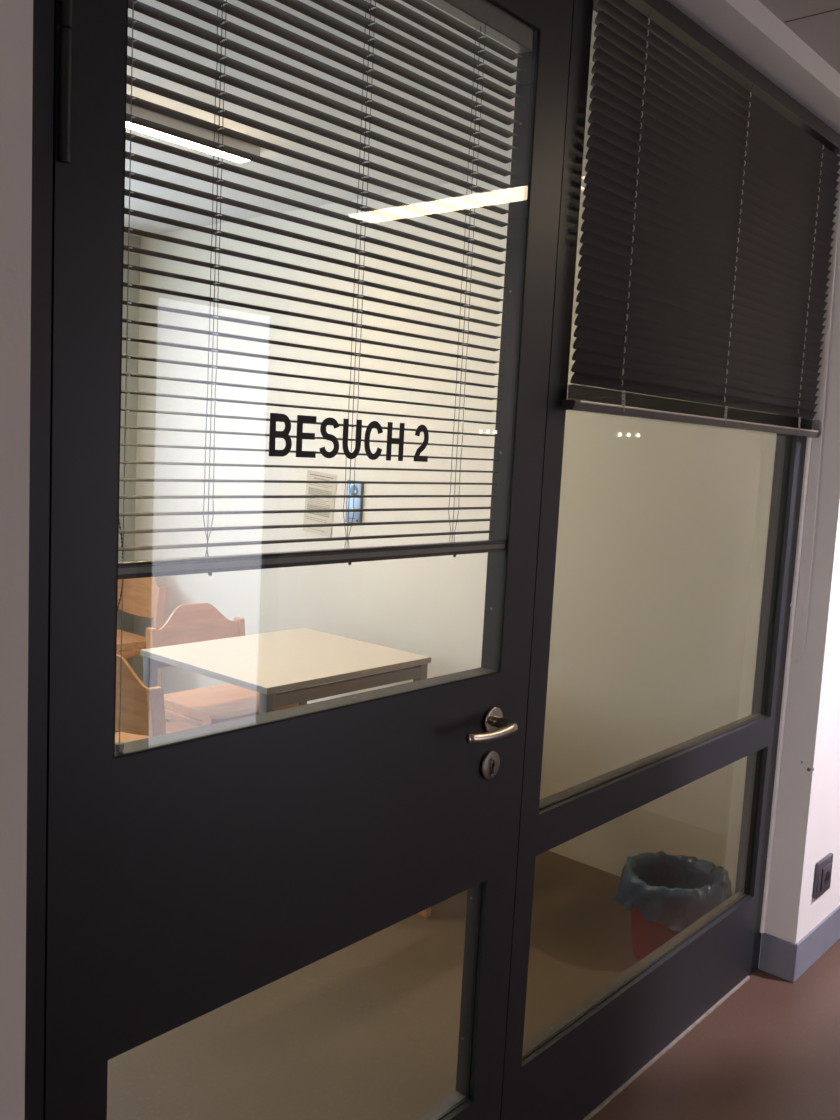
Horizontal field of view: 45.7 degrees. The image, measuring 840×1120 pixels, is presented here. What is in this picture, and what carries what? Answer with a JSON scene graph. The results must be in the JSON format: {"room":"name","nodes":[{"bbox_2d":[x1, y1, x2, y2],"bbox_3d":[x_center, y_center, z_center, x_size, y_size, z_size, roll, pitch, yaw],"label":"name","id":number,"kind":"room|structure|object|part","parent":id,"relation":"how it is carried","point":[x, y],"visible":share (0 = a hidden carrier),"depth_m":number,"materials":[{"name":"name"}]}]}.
{"room":"corridor","nodes":[
{"label":"corridor","id":0,"kind":"room"},
{"bbox_2d":[0,0,32,1119],"bbox_3d":[-2.430,0.233,-1.037,0.207,2.680,5.828,9,9,41],"label":"wall","id":1,"kind":"structure","parent":0,"point":[16,16],"depth_m":1.05,"materials":[{"name":"white paint"}]},
{"bbox_2d":[25,0,572,1119],"bbox_3d":[-0.136,0.133,1.564,0.129,2.530,1.108,9,9,41],"label":"door","id":2,"kind":"structure","parent":1,"relation":"in","point":[174,878],"depth_m":1.43,"materials":[{"name":"paint"}]},
{"bbox_3d":[-0.162,0.129,1.587,0.060,2.530,1.108,9,9,41],"label":"frame","id":3,"kind":"part","parent":2,"relation":"part of","materials":[{"name":"paint"}]},
{"bbox_3d":[-0.142,0.234,1.624,0.040,0.001,0.835,9,9,41],"label":"glazing sill","id":4,"kind":"part","parent":2,"relation":"part of","materials":[{"name":"black metal"}]},
{"bbox_2d":[115,0,533,751],"bbox_3d":[-0.108,-0.351,1.554,0.031,1.174,0.832,9,9,41],"label":"blind","id":5,"kind":"object","parent":2,"relation":"attached to","point":[482,15],"visible":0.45,"depth_m":1.49,"materials":[{"name":"brown paint"}]},
{"bbox_3d":[-0.380,-0.390,1.258,0.003,0.983,0.032,9,9,41],"label":"bead chain","id":6,"kind":"part","parent":5,"relation":"part of","materials":[{"name":"silver metal"}]},
{"bbox_3d":[-0.272,-0.430,1.341,0.011,0.911,0.006,6,7,23],"label":"lift cord","id":7,"kind":"part","parent":5,"relation":"part of","materials":[{"name":"black fabric"}]},
{"bbox_3d":[-0.275,-0.443,1.344,0.010,0.885,0.030,0,7,-27],"label":"ladder cord","id":8,"kind":"part","parent":5,"relation":"part of","materials":[{"name":"black fabric"}]},
{"bbox_3d":[-0.124,-0.007,1.592,0.025,0.020,0.832,9,9,41],"label":"rail","id":9,"kind":"part","parent":5,"relation":"part of","materials":[{"name":"black metal"}]},
{"bbox_3d":[-0.091,-0.444,1.545,0.011,0.911,0.006,6,7,23],"label":"lift cord","id":10,"kind":"part","parent":5,"relation":"part of","materials":[{"name":"fabric"}]},
{"bbox_3d":[-0.094,-0.457,1.548,0.010,0.885,0.030,0,7,-27],"label":"ladder cord","id":11,"kind":"part","parent":5,"relation":"part of","materials":[{"name":"fabric"}]},
{"bbox_3d":[0.083,-0.457,1.743,0.011,0.911,0.006,6,7,23],"label":"lift cord","id":12,"kind":"part","parent":5,"relation":"part of","materials":[{"name":"black fabric"}]},
{"bbox_3d":[0.081,-0.470,1.745,0.010,0.885,0.030,0,7,-27],"label":"ladder cord","id":13,"kind":"part","parent":5,"relation":"part of","materials":[{"name":"fabric"}]},
{"bbox_3d":[-0.193,1.115,1.729,0.028,0.001,0.835,9,9,41],"label":"glazing sill","id":14,"kind":"part","parent":2,"relation":"part of","materials":[{"name":"black metal"}]},
{"bbox_3d":[0.125,0.317,1.842,0.060,0.024,0.144,9,9,41],"label":"lever","id":15,"kind":"part","parent":2,"relation":"part of","materials":[{"name":"metal"}]},
{"bbox_3d":[0.140,0.308,1.910,0.009,0.055,0.055,9,9,41],"label":"handle","id":16,"kind":"part","parent":2,"relation":"part of","materials":[{"name":"metal"}]},
{"bbox_2d":[116,234,140,666],"bbox_3d":[-2.912,-0.417,4.463,0.100,2.680,3.880,9,9,41],"label":"wall","id":17,"kind":"structure","parent":0,"point":[134,241],"depth_m":5.73,"materials":[{"name":"grey paint"}]},
{"bbox_2d":[124,0,597,236],"bbox_3d":[-1.390,-1.566,3.038,3.980,0.080,3.880,9,9,41],"label":"ceiling","id":18,"kind":"structure","parent":0,"point":[139,223],"depth_m":3.39,"materials":[{"name":"paint"}]},
{"bbox_2d":[126,104,259,162],"bbox_3d":[-1.063,-1.523,3.367,0.120,0.044,1.240,9,9,41],"label":"ceiling lamp","id":19,"kind":"object","parent":18,"relation":"attached to","point":[151,116],"visible":0.4,"depth_m":3.58,"materials":[{"name":"white"}]},
{"bbox_2d":[126,121,249,162],"bbox_3d":[-1.064,-1.506,3.369,0.100,0.010,1.220,9,9,41],"label":"diffuser","id":20,"kind":"object","parent":19,"relation":"attached to","point":[145,130],"depth_m":3.61,"materials":[{"name":"beige plastic"}]},
{"bbox_2d":[132,159,777,894],"bbox_3d":[-0.172,-0.286,4.574,3.880,2.680,0.100,9,9,41],"label":"wall","id":21,"kind":"structure","parent":0,"point":[663,525],"depth_m":4.22,"materials":[{"name":"beige paint"}]},
{"bbox_2d":[302,470,336,536],"bbox_3d":[-0.482,-0.272,4.776,0.224,0.310,0.005,9,9,41],"label":"paper notice","id":22,"kind":"object","parent":21,"relation":"attached to","point":[311,488],"visible":0.88,"depth_m":4.78,"materials":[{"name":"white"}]},
{"bbox_2d":[345,480,363,522],"bbox_3d":[-0.307,-0.269,4.613,0.102,0.198,0.020,9,9,41],"label":"intercom panel","id":23,"kind":"object","parent":21,"relation":"attached to","point":[358,489],"visible":0.65,"depth_m":4.60,"materials":[{"name":"silver metal"}]},
{"bbox_2d":[107,719,839,1119],"bbox_3d":[-1.795,1.438,0.804,6.780,0.060,9.300,9,9,41],"label":"floor","id":24,"kind":"structure","parent":0,"point":[368,1029],"depth_m":2.70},
{"bbox_2d":[116,577,166,686],"bbox_3d":[-1.744,0.462,5.468,0.500,0.830,0.504,9,9,41],"label":"wooden chair","id":25,"kind":"object","parent":24,"relation":"on","point":[142,597],"visible":0.34,"depth_m":5.51,"materials":[{"name":"brown wood"}]},
{"bbox_3d":[-1.748,0.477,5.465,0.488,0.040,0.393,9,9,41],"label":"seat frame","id":26,"kind":"part","parent":25,"relation":"part of","materials":[{"name":"brown wood"}]},
{"bbox_3d":[-1.767,0.441,5.438,0.470,0.041,0.430,9,9,41],"label":"seat","id":27,"kind":"part","parent":25,"relation":"part of","materials":[{"name":"brown wood"}]},
{"bbox_3d":[-1.584,0.175,5.601,0.448,0.274,0.065,9,9,41],"label":"backrest","id":28,"kind":"part","parent":25,"relation":"part of","materials":[{"name":"brown wood"}]},
{"bbox_3d":[-1.437,0.520,5.467,0.027,0.748,0.084,9,9,41],"label":"leg","id":29,"kind":"part","parent":25,"relation":"part of","materials":[{"name":"brown wood"}]},
{"bbox_2d":[115,654,200,742],"bbox_3d":[-0.925,0.714,3.631,0.500,0.830,0.504,9,9,41],"label":"wooden chair","id":30,"kind":"object","parent":24,"relation":"on","point":[142,707],"visible":0.18,"depth_m":3.35,"materials":[{"name":"brown wood"}]},
{"bbox_3d":[-1.056,0.449,3.435,0.448,0.274,0.065,9,9,41],"label":"backrest","id":31,"kind":"part","parent":30,"relation":"part of","materials":[{"name":"brown wood"}]},
{"bbox_3d":[-0.882,0.791,3.332,0.027,0.748,0.084,9,9,41],"label":"leg","id":32,"kind":"part","parent":30,"relation":"part of","materials":[{"name":"brown wood"}]},
{"bbox_3d":[-0.899,0.689,3.656,0.470,0.041,0.430,9,9,41],"label":"seat","id":33,"kind":"part","parent":30,"relation":"part of","materials":[{"name":"brown wood"}]},
{"bbox_2d":[146,603,298,726],"bbox_3d":[-0.853,0.636,4.345,0.504,0.830,0.500,9,9,41],"label":"wooden chair","id":34,"kind":"object","parent":24,"relation":"on","point":[197,622],"visible":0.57,"depth_m":4.35,"materials":[{"name":"brown wood"}]},
{"bbox_3d":[-1.160,0.666,4.303,0.084,0.748,0.027,9,9,41],"label":"leg","id":35,"kind":"part","parent":34,"relation":"part of","materials":[{"name":"brown wood"}]},
{"bbox_3d":[-0.849,0.652,4.343,0.393,0.040,0.488,9,9,41],"label":"seat frame","id":36,"kind":"part","parent":34,"relation":"part of","materials":[{"name":"brown wood"}]},
{"bbox_3d":[-1.002,0.336,4.457,0.065,0.274,0.448,9,9,41],"label":"backrest","id":37,"kind":"part","parent":34,"relation":"part of","materials":[{"name":"brown wood"}]},
{"bbox_3d":[-0.824,0.617,4.318,0.430,0.041,0.470,9,9,41],"label":"seat","id":38,"kind":"part","parent":34,"relation":"part of","materials":[{"name":"brown wood"}]},
{"bbox_3d":[-0.847,0.643,4.657,0.084,0.748,0.027,9,9,41],"label":"leg","id":39,"kind":"part","parent":34,"relation":"part of","materials":[{"name":"brown wood"}]},
{"bbox_2d":[140,628,430,713],"bbox_3d":[-0.542,0.738,3.993,0.763,0.740,0.853,9,9,41],"label":"table","id":40,"kind":"object","parent":24,"relation":"on","point":[268,664],"visible":0.49,"depth_m":3.84,"materials":[{"name":"laminate"}]},
{"bbox_3d":[-1.070,0.730,3.928,0.042,0.716,0.042,9,9,41],"label":"leg","id":41,"kind":"part","parent":40,"relation":"part of","materials":[{"name":"grey metal"}]},
{"bbox_3d":[-0.542,0.809,3.466,0.042,0.716,0.042,9,9,41],"label":"leg","id":42,"kind":"part","parent":40,"relation":"part of","materials":[{"name":"grey metal"}]},
{"bbox_3d":[-0.015,0.770,4.061,0.042,0.716,0.042,9,9,41],"label":"leg","id":43,"kind":"part","parent":40,"relation":"part of","materials":[{"name":"grey metal"}]},
{"bbox_2d":[417,907,430,917],"bbox_3d":[0.038,0.761,3.656,0.504,0.830,0.500,9,9,41],"label":"wooden chair","id":44,"kind":"object","parent":24,"relation":"on","point":[426,913],"visible":0.02,"depth_m":3.37,"materials":[{"name":"brown wood"}]},
{"bbox_2d":[612,851,731,959],"bbox_3d":[0.811,1.123,3.179,0.358,0.299,0.329,9,9,41],"label":"waste bin","id":45,"kind":"object","parent":24,"relation":"on","point":[664,894],"visible":0.89,"depth_m":3.11,"materials":[{"name":"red plastic"}]},
{"bbox_2d":[667,0,839,133],"bbox_3d":[0.387,-1.231,1.927,0.207,0.150,2.480,9,9,41],"label":"wall","id":46,"kind":"structure","parent":0,"point":[749,29],"depth_m":2.32,"materials":[{"name":"white paint"}]},
{"bbox_2d":[734,154,839,967],"bbox_3d":[1.470,-0.063,3.365,0.208,2.680,0.994,9,9,41],"label":"wall","id":47,"kind":"structure","parent":0,"point":[807,822],"depth_m":3.02,"materials":[{"name":"white paint"}]},
{"bbox_2d":[500,0,806,1119],"bbox_3d":[0.659,0.067,2.513,0.060,2.530,1.371,9,9,41],"label":"window","id":48,"kind":"structure","parent":47,"relation":"in","point":[566,1070],"depth_m":2.41,"materials":[{"name":"paint"}]},
{"bbox_3d":[0.595,1.057,2.618,0.028,0.001,1.213,9,9,41],"label":"glazing sill","id":49,"kind":"part","parent":48,"relation":"part of","materials":[{"name":"black metal"}]},
{"bbox_3d":[0.624,0.496,2.555,0.028,0.001,1.213,9,9,41],"label":"glazing sill","id":50,"kind":"part","parent":48,"relation":"part of","materials":[{"name":"black metal"}]},
{"bbox_2d":[582,975,749,1119],"bbox_3d":[0.224,1.354,2.191,0.012,0.012,2.400,9,9,41],"label":"trim","id":51,"kind":"structure","parent":48,"relation":"attached to","point":[614,1094],"depth_m":2.66,"materials":[{"name":"grey metal"}]},
{"bbox_2d":[562,0,839,662],"bbox_3d":[0.735,-0.409,2.429,0.056,1.514,1.319,9,9,41],"label":"blind","id":52,"kind":"object","parent":48,"relation":"attached to","point":[710,191],"visible":1,"depth_m":2.25,"materials":[{"name":"paint"}]},
{"bbox_3d":[0.440,-0.724,2.034,0.005,0.729,0.005,9,9,41],"label":"ladder cord","id":53,"kind":"part","parent":52,"relation":"part of","materials":[{"name":"grey fabric"}]},
{"bbox_3d":[0.440,-0.710,2.034,0.011,0.787,0.003,9,9,41],"label":"lift cord","id":54,"kind":"part","parent":52,"relation":"part of","materials":[{"name":"grey fabric"}]},
{"bbox_3d":[0.727,-0.337,2.441,0.027,0.018,1.311,9,9,41],"label":"rail","id":55,"kind":"part","parent":52,"relation":"part of","materials":[{"name":"grey metal"}]},
{"bbox_3d":[0.766,-0.748,2.402,0.005,0.729,0.005,9,9,41],"label":"ladder cord","id":56,"kind":"part","parent":52,"relation":"part of","materials":[{"name":"grey fabric"}]},
{"bbox_3d":[0.765,-0.735,2.402,0.011,0.787,0.003,9,9,41],"label":"lift cord","id":57,"kind":"part","parent":52,"relation":"part of","materials":[{"name":"grey fabric"}]},
{"bbox_3d":[1.082,-0.772,2.759,0.005,0.729,0.005,9,9,41],"label":"ladder cord","id":58,"kind":"part","parent":52,"relation":"part of","materials":[{"name":"grey fabric"}]},
{"bbox_3d":[1.082,-0.759,2.760,0.011,0.787,0.003,9,9,41],"label":"lift cord","id":59,"kind":"part","parent":52,"relation":"part of","materials":[{"name":"grey fabric"}]},
{"bbox_3d":[1.165,-0.425,2.918,0.056,1.480,0.008,9,9,41],"label":"bead chain","id":60,"kind":"part","parent":52,"relation":"part of","materials":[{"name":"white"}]},
{"bbox_2d":[759,905,839,982],"bbox_3d":[1.443,1.212,3.471,0.111,0.122,1.000,9,9,41],"label":"baseboard","id":61,"kind":"structure","parent":47,"relation":"attached to","point":[781,958],"depth_m":3.12,"materials":[{"name":"grey plastic"}]},
{"bbox_2d":[760,154,838,932],"bbox_3d":[1.136,-0.024,2.993,0.019,2.403,0.019,9,9,41],"label":"trim","id":62,"kind":"structure","parent":47,"relation":"attached to","point":[806,464],"depth_m":3.04,"materials":[{"name":"white plastic"}]},
{"bbox_2d":[813,853,832,898],"bbox_3d":[1.286,1.005,3.165,0.023,0.118,0.122,9,9,41],"label":"wall socket","id":63,"kind":"object","parent":47,"relation":"attached to","point":[823,871],"visible":1,"depth_m":3.14,"materials":[{"name":"grey plastic"}]},
{"bbox_2d":[759,0,839,73],"bbox_3d":[-0.130,-0.965,-0.833,2.693,0.081,9.300,9,9,41],"label":"ceiling","id":64,"kind":"structure","parent":0,"point":[815,22],"depth_m":2.26,"materials":[{"name":"paint"}]}
]}

